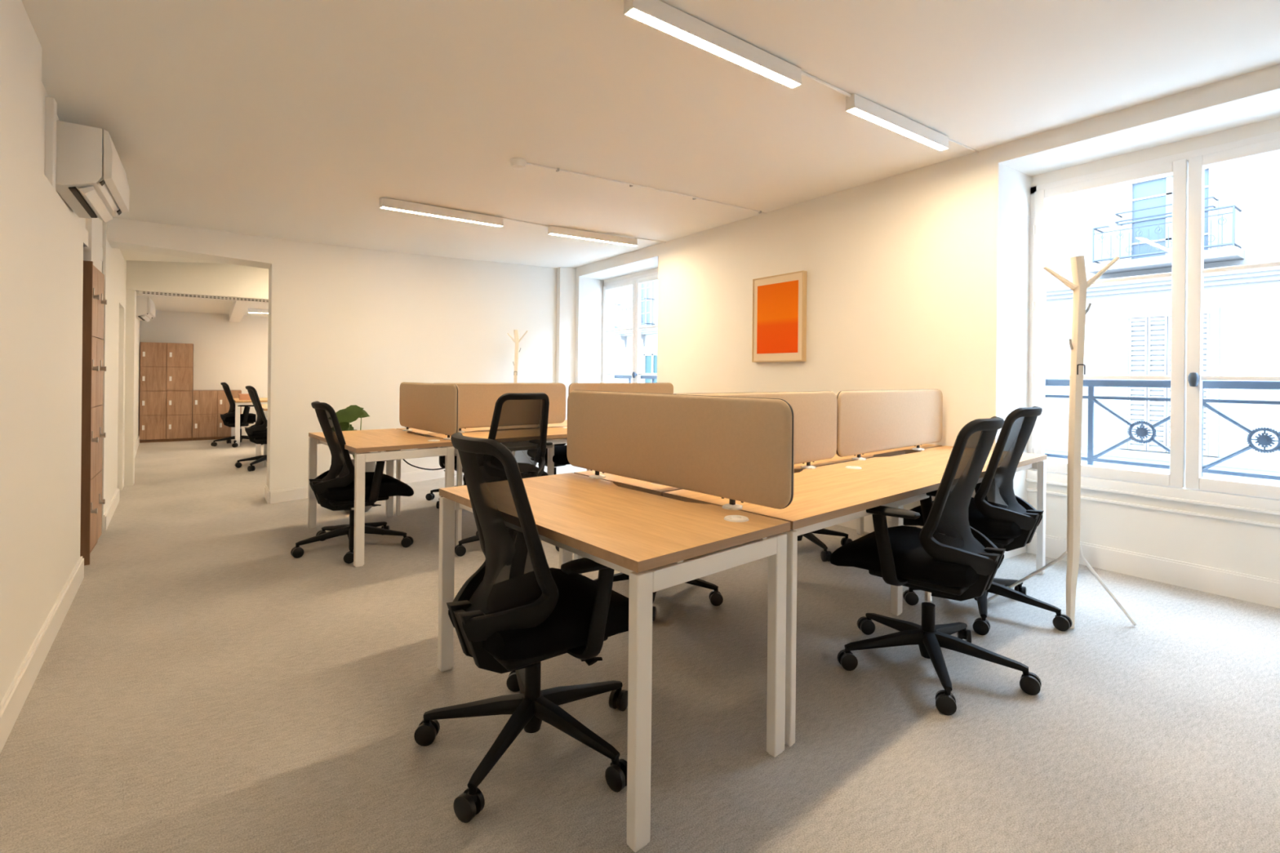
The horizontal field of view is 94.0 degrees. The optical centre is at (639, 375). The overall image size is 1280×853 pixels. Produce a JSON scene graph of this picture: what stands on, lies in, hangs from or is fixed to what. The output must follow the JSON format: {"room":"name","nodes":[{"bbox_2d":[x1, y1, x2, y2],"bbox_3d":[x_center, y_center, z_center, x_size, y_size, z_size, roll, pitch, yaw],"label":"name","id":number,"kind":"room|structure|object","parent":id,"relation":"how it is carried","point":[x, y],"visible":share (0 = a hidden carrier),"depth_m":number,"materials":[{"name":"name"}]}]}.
{"room":"open-plan office","nodes":[
{"label":"open-plan office","id":0,"kind":"room"},
{"bbox_2d":[0,0,140,702],"bbox_3d":[-4.460,-0.236,4.768,0.368,2.800,14.473,1,0,-38],"label":"wall","id":1,"kind":"structure","parent":0,"point":[43,252],"depth_m":2.38,"materials":[{"name":"white paint"}]},
{"bbox_2d":[0,556,84,753],"bbox_3d":[-1.645,1.130,1.388,0.016,0.125,5.263,1,0,-38],"label":"baseboard","id":2,"kind":"structure","parent":1,"relation":"attached to","point":[11,704],"depth_m":2.34,"materials":[{"name":"white"}]},
{"bbox_2d":[44,96,57,190],"bbox_3d":[-2.748,-1.079,2.783,0.032,0.420,0.060,1,0,-36],"label":"duct","id":3,"kind":"object","parent":1,"relation":"attached to","point":[51,104],"visible":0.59,"depth_m":2.76,"materials":[{"name":"white plastic"}]},
{"bbox_2d":[56,120,129,222],"bbox_3d":[-2.956,-1.065,3.237,0.224,0.332,0.780,1,0,-36],"label":"air conditioner","id":4,"kind":"object","parent":1,"relation":"attached to","point":[91,178],"visible":0.96,"depth_m":2.96,"materials":[{"name":"white plastic"}]},
{"bbox_2d":[102,488,119,531],"bbox_3d":[-4.428,1.104,5.009,0.016,0.120,1.311,1,0,-38],"label":"baseboard","id":5,"kind":"structure","parent":1,"relation":"attached to","point":[111,508],"depth_m":4.86,"materials":[{"name":"white wood"}]},
{"bbox_2d":[134,433,139,457],"bbox_3d":[-7.085,1.078,8.370,0.016,0.120,5.057,1,0,-39],"label":"baseboard","id":6,"kind":"structure","parent":1,"relation":"attached to","point":[137,442],"depth_m":9.07,"materials":[{"name":"white"}]},
{"bbox_2d":[136,295,155,321],"bbox_3d":[-6.668,-0.890,8.039,0.175,0.282,0.850,1,0,-36],"label":"air conditioner","id":7,"kind":"object","parent":1,"relation":"attached to","point":[145,307],"visible":0.96,"depth_m":7.72,"materials":[{"name":"white plastic"}]},
{"bbox_2d":[75,217,102,273],"bbox_3d":[-3.941,0.069,3.756,0.690,2.200,1.900,1,0,-36],"label":"wall","id":8,"kind":"structure","parent":0,"point":[85,231],"depth_m":3.86,"materials":[{"name":"white paint"}]},
{"bbox_2d":[124,260,268,486],"bbox_3d":[-3.453,-0.276,7.714,5.800,2.900,0.220,1,0,-36],"label":"wall","id":9,"kind":"structure","parent":0,"point":[214,279],"depth_m":6.42,"materials":[{"name":"white paint"}]},
{"bbox_2d":[138,290,268,302],"bbox_3d":[-4.713,-0.879,6.802,1.520,0.030,0.092,1,0,-36],"label":"trim","id":10,"kind":"structure","parent":9,"relation":"attached to","point":[140,292],"depth_m":6.64,"materials":[{"name":"white plastic"}]},
{"bbox_2d":[136,292,268,316],"bbox_3d":[-4.324,-1.280,9.024,6.300,0.350,7.685,1,0,-36],"label":"ceiling","id":11,"kind":"structure","parent":0,"point":[161,303],"depth_m":9.59,"materials":[{"name":"white paint"}]},
{"bbox_2d":[228,301,251,321],"bbox_3d":[-6.082,-1.058,9.075,0.170,0.132,5.050,1,0,-36],"label":"beam","id":12,"kind":"structure","parent":11,"relation":"attached to","point":[238,308],"depth_m":9.22,"materials":[{"name":"white paint"}]},
{"bbox_2d":[248,308,268,313],"bbox_3d":[-6.103,-1.106,10.295,1.102,0.123,0.054,1,0,-39],"label":"ceiling light","id":13,"kind":"object","parent":11,"relation":"attached to","point":[250,310],"visible":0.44,"depth_m":10.03,"materials":[{"name":"white plastic"}]},
{"bbox_2d":[138,310,268,435],"bbox_3d":[-6.505,-0.306,12.041,6.300,2.900,0.250,1,0,-36],"label":"wall","id":14,"kind":"structure","parent":0,"point":[234,353],"depth_m":11.00,"materials":[{"name":"white paint"}]},
{"bbox_2d":[106,217,556,491],"bbox_3d":[-2.690,-0.268,6.696,0.344,2.900,5.607,1,0,37],"label":"wall","id":15,"kind":"structure","parent":0,"point":[348,326],"depth_m":6.22,"materials":[{"name":"white paint"}]},
{"bbox_2d":[264,484,269,503],"bbox_3d":[-3.510,1.116,5.620,0.016,0.115,0.370,1,0,-36],"label":"jamb","id":16,"kind":"object","parent":15,"relation":"attached to","point":[266,489],"visible":1,"depth_m":5.57,"materials":[{"name":"white paint"}]},
{"bbox_2d":[269,462,538,503],"bbox_3d":[-2.293,1.128,6.943,0.016,0.115,3.666,1,0,37],"label":"baseboard","id":17,"kind":"structure","parent":15,"relation":"attached to","point":[296,493],"depth_m":5.73,"materials":[{"name":"white"}]},
{"bbox_2d":[555,266,575,445],"bbox_3d":[-1.077,-0.202,8.477,0.250,2.800,0.178,1,0,-36],"label":"trim","id":18,"kind":"structure","parent":15,"relation":"attached to","point":[566,277],"depth_m":8.40,"materials":[{"name":"white paint"}]},
{"bbox_2d":[0,439,1279,852],"bbox_3d":[-2.845,1.280,6.247,7.100,0.200,14.950,1,0,-36],"label":"floor","id":19,"kind":"structure","parent":0,"point":[204,686],"depth_m":2.11,"materials":[{"name":"grey carpet"}]},
{"bbox_2d":[80,260,107,565],"bbox_3d":[-3.770,0.228,3.829,0.480,1.885,0.622,1,0,-36],"label":"tall cabinet","id":20,"kind":"object","parent":19,"relation":"on","point":[93,291],"visible":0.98,"depth_m":3.81,"materials":[{"name":"brown wood"}]},
{"bbox_2d":[139,342,193,443],"bbox_3d":[-8.201,0.282,10.359,0.708,1.689,0.503,1,0,-36],"label":"tall cabinet","id":21,"kind":"object","parent":19,"relation":"on","point":[166,369],"visible":0.97,"depth_m":10.17,"materials":[{"name":"brown wood"}]},
{"bbox_2d":[191,390,241,440],"bbox_3d":[-7.629,0.699,10.774,0.708,0.867,0.503,1,0,-36],"label":"base cabinet","id":22,"kind":"object","parent":19,"relation":"on","point":[208,406],"visible":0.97,"depth_m":10.54,"materials":[{"name":"brown wood"}]},
{"bbox_2d":[210,382,263,447],"bbox_3d":[-6.612,0.626,9.837,0.737,1.032,0.756,1,0,-36],"label":"office chair","id":23,"kind":"object","parent":19,"relation":"on","point":[246,418],"visible":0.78,"depth_m":9.67,"materials":[{"name":"black plastic"}]},
{"bbox_2d":[231,397,267,447],"bbox_3d":[-6.206,0.777,10.528,1.600,0.740,1.200,1,0,-37],"label":"desk","id":24,"kind":"object","parent":19,"relation":"on","point":[235,431],"visible":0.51,"depth_m":9.60,"materials":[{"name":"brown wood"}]},
{"bbox_2d":[238,393,250,399],"bbox_3d":[-6.577,0.353,9.992,0.230,0.100,0.170,1,0,-36],"label":"storage box","id":25,"kind":"object","parent":24,"relation":"on","point":[242,396],"visible":0.57,"depth_m":9.91,"materials":[{"name":"brown"}]},
{"bbox_2d":[235,386,266,471],"bbox_3d":[-4.736,0.645,7.642,0.739,1.032,0.733,1,0,-36],"label":"office chair","id":26,"kind":"object","parent":19,"relation":"on","point":[256,433],"visible":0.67,"depth_m":7.40,"materials":[{"name":"black fabric"}]},
{"bbox_2d":[255,404,267,466],"bbox_3d":[-4.644,0.792,8.494,1.300,0.740,1.220,1,0,-37],"label":"desk","id":27,"kind":"object","parent":19,"relation":"on","point":[258,446],"visible":0.11,"depth_m":8.01,"materials":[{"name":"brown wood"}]},
{"bbox_2d":[290,400,413,564],"bbox_3d":[-1.980,0.682,4.112,0.730,1.012,0.729,1,0,-38],"label":"office chair","id":28,"kind":"object","parent":19,"relation":"on","point":[333,489],"visible":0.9,"depth_m":3.96,"materials":[{"name":"black fabric"}]},
{"bbox_2d":[335,404,375,513],"bbox_3d":[-2.493,0.718,5.180,0.385,0.932,0.308,1,0,-36],"label":"potted plant","id":29,"kind":"object","parent":19,"relation":"on","point":[352,413],"visible":0.28,"depth_m":5.11,"materials":[{"name":"green plant"}]},
{"bbox_2d":[307,428,454,567],"bbox_3d":[-1.924,0.816,4.383,0.652,0.746,1.240,1,0,-41],"label":"desk","id":30,"kind":"object","parent":19,"relation":"on","point":[361,444],"visible":0.9,"depth_m":4.06,"materials":[{"name":"brown wood"}]},
{"bbox_2d":[377,449,457,470],"bbox_3d":[-1.769,0.653,4.944,0.769,0.248,0.161,1,0,-2],"label":"power cable","id":31,"kind":"object","parent":30,"relation":"hanging from","point":[406,462],"visible":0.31,"depth_m":4.92,"materials":[{"name":"plastic"}]},
{"bbox_2d":[399,382,459,439],"bbox_3d":[-1.635,0.254,4.577,0.072,0.397,1.103,1,0,-41],"label":"screen","id":32,"kind":"object","parent":30,"relation":"attached to","point":[427,406],"visible":0.91,"depth_m":4.47,"materials":[{"name":"beige fabric"}]},
{"bbox_2d":[425,455,466,508],"bbox_3d":[-1.620,0.686,5.661,0.723,1.012,0.729,1,0,-38],"label":"office chair","id":33,"kind":"object","parent":19,"relation":"on","point":[429,496],"visible":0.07,"depth_m":5.47,"materials":[{"name":"black plastic"}]},
{"bbox_2d":[395,419,590,545],"bbox_3d":[-0.647,0.829,5.498,2.708,0.746,1.240,1,0,-41],"label":"desk","id":34,"kind":"object","parent":19,"relation":"on","point":[557,433],"visible":0.12,"depth_m":4.79,"materials":[{"name":"oak"},{"name":"white painted metal"}]},
{"bbox_2d":[433,382,565,432],"bbox_3d":[-1.162,0.259,5.043,1.273,0.397,0.072,1,0,-41],"label":"screen","id":35,"kind":"object","parent":34,"relation":"attached to","point":[477,401],"visible":0.4,"depth_m":4.95,"materials":[{"name":"beige fabric"}]},
{"bbox_2d":[454,444,552,456],"bbox_3d":[-1.153,0.575,5.050,0.900,0.124,0.134,1,0,-41],"label":"cable tray","id":36,"kind":"object","parent":34,"relation":"on","point":[550,446],"depth_m":5.28,"materials":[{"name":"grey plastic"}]},
{"bbox_2d":[568,382,673,395],"bbox_3d":[-0.153,0.269,5.925,1.333,0.397,0.072,1,0,-41],"label":"screen","id":37,"kind":"object","parent":34,"relation":"attached to","point":[647,388],"visible":0.29,"depth_m":5.92,"materials":[{"name":"beige fabric"}]},
{"bbox_2d":[454,392,559,556],"bbox_3d":[-0.914,0.656,4.144,0.724,1.088,0.729,1,0,-38],"label":"office chair","id":38,"kind":"object","parent":19,"relation":"on","point":[519,422],"visible":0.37,"depth_m":3.99,"materials":[{"name":"black fabric"}]},
{"bbox_2d":[506,329,528,382],"bbox_3d":[-1.566,0.312,7.452,0.619,1.765,0.194,1,0,22],"label":"coat stand","id":39,"kind":"object","parent":19,"relation":"on","point":[517,340],"visible":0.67,"depth_m":7.37,"materials":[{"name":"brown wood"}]},
{"bbox_2d":[413,432,653,822],"bbox_3d":[-0.324,0.695,1.981,0.732,1.020,0.782,1,0,-38],"label":"office chair","id":40,"kind":"object","parent":19,"relation":"on","point":[517,612],"visible":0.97,"depth_m":1.79,"materials":[{"name":"black fabric"}]},
{"bbox_2d":[537,443,570,474],"bbox_3d":[-0.876,0.694,6.110,0.746,1.012,0.732,1,0,44],"label":"office chair","id":41,"kind":"object","parent":19,"relation":"on","point":[560,458],"visible":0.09,"depth_m":5.80,"materials":[{"name":"black fabric"}]},
{"bbox_2d":[437,472,790,852],"bbox_3d":[-0.171,0.834,2.184,0.652,0.746,1.240,1,0,-41],"label":"desk","id":42,"kind":"object","parent":19,"relation":"on","point":[661,543],"visible":0.91,"depth_m":1.86,"materials":[{"name":"brown wood"}]},
{"bbox_2d":[566,390,794,510],"bbox_3d":[0.075,0.271,2.427,0.072,0.397,1.283,1,0,-41],"label":"screen","id":43,"kind":"object","parent":42,"relation":"attached to","point":[733,448],"visible":1,"depth_m":2.26,"materials":[{"name":"beige fabric"}]},
{"bbox_2d":[593,572,723,621],"bbox_3d":[0.102,0.703,3.330,0.725,1.012,0.729,1,0,-41],"label":"office chair","id":44,"kind":"object","parent":19,"relation":"on","point":[715,597],"visible":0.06,"depth_m":3.17,"materials":[{"name":"black plastic"}]},
{"bbox_2d":[573,444,1047,746],"bbox_3d":[1.106,0.847,3.299,2.708,0.746,1.240,1,0,-41],"label":"desk","id":45,"kind":"object","parent":19,"relation":"on","point":[840,490],"visible":0.5,"depth_m":2.58,"materials":[{"name":"oak"},{"name":"white painted metal"}]},
{"bbox_2d":[673,391,836,469],"bbox_3d":[0.584,0.277,2.838,1.273,0.397,0.072,1,0,-41],"label":"screen","id":46,"kind":"object","parent":45,"relation":"attached to","point":[815,411],"visible":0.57,"depth_m":3.07,"materials":[{"name":"beige fabric"}]},
{"bbox_2d":[835,389,942,460],"bbox_3d":[1.584,0.286,3.711,1.348,0.397,0.072,1,0,-41],"label":"screen","id":47,"kind":"object","parent":45,"relation":"attached to","point":[868,421],"visible":0.96,"depth_m":3.61,"materials":[{"name":"beige fabric"}]},
{"bbox_2d":[797,528,852,561],"bbox_3d":[1.114,0.714,4.253,0.711,1.012,0.746,1,0,-38],"label":"office chair","id":48,"kind":"object","parent":19,"relation":"on","point":[825,555],"visible":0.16,"depth_m":4.15,"materials":[{"name":"black plastic"}]},
{"bbox_2d":[830,416,1041,715],"bbox_3d":[1.234,0.692,2.507,0.753,1.058,0.727,1,0,43],"label":"office chair","id":49,"kind":"object","parent":19,"relation":"on","point":[947,557],"visible":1,"depth_m":2.34,"materials":[{"name":"black fabric"}]},
{"bbox_2d":[902,406,1071,635],"bbox_3d":[1.811,0.690,3.130,0.731,1.072,0.747,1,0,-44],"label":"office chair","id":50,"kind":"object","parent":19,"relation":"on","point":[1009,522],"visible":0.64,"depth_m":2.94,"materials":[{"name":"black fabric"}]},
{"bbox_2d":[986,255,1136,628],"bbox_3d":[2.121,0.322,3.002,0.638,1.820,0.200,1,0,29],"label":"coat stand","id":51,"kind":"object","parent":19,"relation":"on","point":[1079,285],"visible":0.95,"depth_m":2.91,"materials":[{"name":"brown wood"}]},
{"bbox_2d":[21,0,1279,267],"bbox_3d":[-0.723,-1.436,3.935,5.200,0.651,8.750,1,0,-36],"label":"ceiling","id":52,"kind":"structure","parent":0,"point":[283,119],"depth_m":3.01,"materials":[{"name":"white paint"}]},
{"bbox_2d":[379,197,503,226],"bbox_3d":[-1.616,-1.353,4.969,1.072,0.122,0.054,1,0,-45],"label":"ceiling light","id":53,"kind":"object","parent":52,"relation":"attached to","point":[384,202],"visible":1,"depth_m":4.90,"materials":[{"name":"white plastic"}]},
{"bbox_2d":[380,206,501,226],"bbox_3d":[-1.616,-1.320,4.970,1.058,0.010,0.044,-3,3,-45],"label":"diffuser","id":54,"kind":"object","parent":53,"relation":"attached to","point":[406,209],"depth_m":4.94,"materials":[{"name":"beige plastic"}]},
{"bbox_2d":[509,157,526,169],"bbox_3d":[-0.801,-1.390,3.923,0.110,0.052,0.110,1,0,-36],"label":"smoke detector","id":55,"kind":"object","parent":52,"relation":"attached to","point":[517,163],"visible":1,"depth_m":3.89,"materials":[{"name":"white plastic"}]},
{"bbox_2d":[501,217,549,226],"bbox_3d":[-1.058,-1.426,5.548,0.014,0.043,0.554,1,0,42],"label":"conduit","id":56,"kind":"object","parent":52,"relation":"attached to","point":[501,217],"visible":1,"depth_m":5.54,"materials":[{"name":"white plastic"}]},
{"bbox_2d":[547,226,637,246],"bbox_3d":[-0.459,-1.427,6.125,1.112,0.123,0.054,1,0,-42],"label":"ceiling light","id":57,"kind":"object","parent":52,"relation":"attached to","point":[553,230],"visible":1,"depth_m":6.07,"materials":[{"name":"white plastic"}]},
{"bbox_2d":[549,233,635,246],"bbox_3d":[-0.458,-1.394,6.126,1.098,0.010,0.044,-3,2,-42],"label":"diffuser","id":58,"kind":"object","parent":57,"relation":"attached to","point":[581,236],"depth_m":6.13,"materials":[{"name":"beige plastic"}]},
{"bbox_2d":[526,162,766,213],"bbox_3d":[0.206,-1.462,4.751,2.527,0.137,0.035,1,0,-40],"label":"conduit","id":59,"kind":"object","parent":52,"relation":"attached to","point":[528,163],"visible":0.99,"depth_m":4.54,"materials":[{"name":"white plastic"}]},
{"bbox_2d":[635,237,666,242],"bbox_3d":[0.122,-1.509,6.649,0.463,0.040,0.012,1,0,-42],"label":"conduit","id":60,"kind":"object","parent":52,"relation":"attached to","point":[635,237],"visible":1,"depth_m":6.63,"materials":[{"name":"white plastic"}]},
{"bbox_2d":[623,0,801,88],"bbox_3d":[0.344,-1.367,2.466,1.007,0.119,0.054,1,0,-40],"label":"ceiling light","id":61,"kind":"object","parent":52,"relation":"attached to","point":[659,15],"visible":1,"depth_m":2.39,"materials":[{"name":"white plastic"}]},
{"bbox_2d":[801,70,851,97],"bbox_3d":[0.908,-1.434,2.931,0.457,0.039,0.016,1,0,-40],"label":"conduit","id":62,"kind":"object","parent":52,"relation":"attached to","point":[804,73],"visible":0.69,"depth_m":2.93,"materials":[{"name":"white plastic"}]},
{"bbox_2d":[845,93,948,151],"bbox_3d":[1.494,-1.431,3.407,1.052,0.121,0.054,1,0,-39],"label":"ceiling light","id":63,"kind":"object","parent":52,"relation":"attached to","point":[855,104],"visible":1,"depth_m":3.33,"materials":[{"name":"white plastic"}]},
{"bbox_2d":[948,138,978,152],"bbox_3d":[2.092,-1.501,3.885,0.491,0.037,0.012,1,0,-38],"label":"conduit","id":64,"kind":"object","parent":52,"relation":"attached to","point":[949,140],"visible":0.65,"depth_m":3.89,"materials":[{"name":"white plastic"}]},
{"bbox_2d":[574,63,1279,580],"bbox_3d":[-0.189,-0.293,8.023,0.660,3.000,14.750,1,0,-36],"label":"wall","id":65,"kind":"structure","parent":0,"point":[918,278],"depth_m":4.47,"materials":[{"name":"white paint"}]},
{"bbox_2d":[601,271,657,382],"bbox_3d":[-0.067,-0.282,8.056,0.142,2.120,1.780,1,0,-36],"label":"window","id":66,"kind":"structure","parent":65,"relation":"in","point":[636,282],"depth_m":8.07,"materials":[{"name":"white paint"}]},
{"bbox_2d":[613,375,657,382],"bbox_3d":[0.172,0.323,8.232,0.060,0.655,1.860,1,0,-36],"label":"guard rail","id":67,"kind":"object","parent":65,"relation":"attached to","point":[629,377],"visible":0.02,"depth_m":8.60,"materials":[{"name":"blue metal"}]},
{"bbox_2d":[751,270,807,362],"bbox_3d":[1.254,-0.519,5.414,0.048,0.784,0.594,1,0,-36],"label":"picture","id":68,"kind":"object","parent":65,"relation":"attached to","point":[779,332],"visible":1,"depth_m":5.37,"materials":[{"name":"orange paper"}]},
{"bbox_2d":[756,280,798,353],"bbox_3d":[1.239,-0.520,5.403,0.002,0.633,0.480,1,0,-36],"label":"print","id":69,"kind":"object","parent":68,"relation":"attached to","point":[777,300],"depth_m":5.39},
{"bbox_2d":[837,514,923,533],"bbox_3d":[1.254,1.149,5.419,0.016,0.145,3.680,1,0,-36],"label":"baseboard","id":70,"kind":"structure","parent":65,"relation":"attached to","point":[868,527],"depth_m":4.67,"materials":[{"name":"white"}]},
{"bbox_2d":[1026,130,1279,527],"bbox_3d":[3.207,-0.254,3.507,0.142,2.130,1.750,1,0,-36],"label":"window","id":71,"kind":"structure","parent":65,"relation":"in","point":[1184,482],"depth_m":3.53,"materials":[{"name":"white paint"}]},
{"bbox_2d":[1026,533,1279,608],"bbox_3d":[3.191,1.168,3.511,0.020,0.145,1.640,1,0,-36],"label":"baseboard","id":72,"kind":"structure","parent":65,"relation":"attached to","point":[1233,584],"depth_m":3.53,"materials":[{"name":"white"}]},
{"bbox_2d":[1044,378,1279,479],"bbox_3d":[3.445,0.356,3.682,0.060,0.655,1.860,1,0,-36],"label":"guard rail","id":73,"kind":"object","parent":65,"relation":"attached to","point":[1264,440],"visible":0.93,"depth_m":3.83,"materials":[{"name":"blue metal"}]},
{"label":"outside","id":74,"kind":"structure","parent":0,"visible":0},
{"bbox_3d":[1.951,5.778,12.533,8.100,0.100,46.000,1,0,-36],"label":"street","id":75,"kind":"object","parent":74,"visible":0},
{"bbox_2d":[613,151,1279,484],"bbox_3d":[6.312,-0.078,15.628,3.500,11.700,46.000,1,0,-36],"label":"facade","id":76,"kind":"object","parent":75,"relation":"on","point":[1128,324],"visible":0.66,"depth_m":10.11,"materials":[{"name":"grey stone"}]},
{"bbox_2d":[1128,317,1147,450],"bbox_3d":[8.578,0.139,10.288,0.035,2.270,0.250,1,0,-36],"label":"shutter","id":77,"kind":"object","parent":76,"relation":"hanging from","point":[1137,326],"depth_m":10.29,"materials":[{"name":"grey wood"}]},
{"bbox_2d":[1146,315,1168,452],"bbox_3d":[8.730,0.141,10.077,0.035,2.270,0.250,1,0,-36],"label":"shutter","id":78,"kind":"object","parent":76,"relation":"hanging from","point":[1157,326],"depth_m":10.07,"materials":[{"name":"grey"}]},
{"bbox_2d":[1166,315,1171,452],"bbox_3d":[8.882,0.142,9.866,0.035,2.270,0.250,1,0,-36],"label":"shutter","id":79,"kind":"object","parent":76,"relation":"hanging from","point":[1168,317],"depth_m":9.95,"materials":[{"name":"grey"}]},
{"bbox_2d":[1202,313,1209,455],"bbox_3d":[9.034,0.144,9.655,0.035,2.270,0.250,1,0,-36],"label":"shutter","id":80,"kind":"object","parent":76,"relation":"hanging from","point":[1206,344],"depth_m":9.57,"materials":[{"name":"grey"}]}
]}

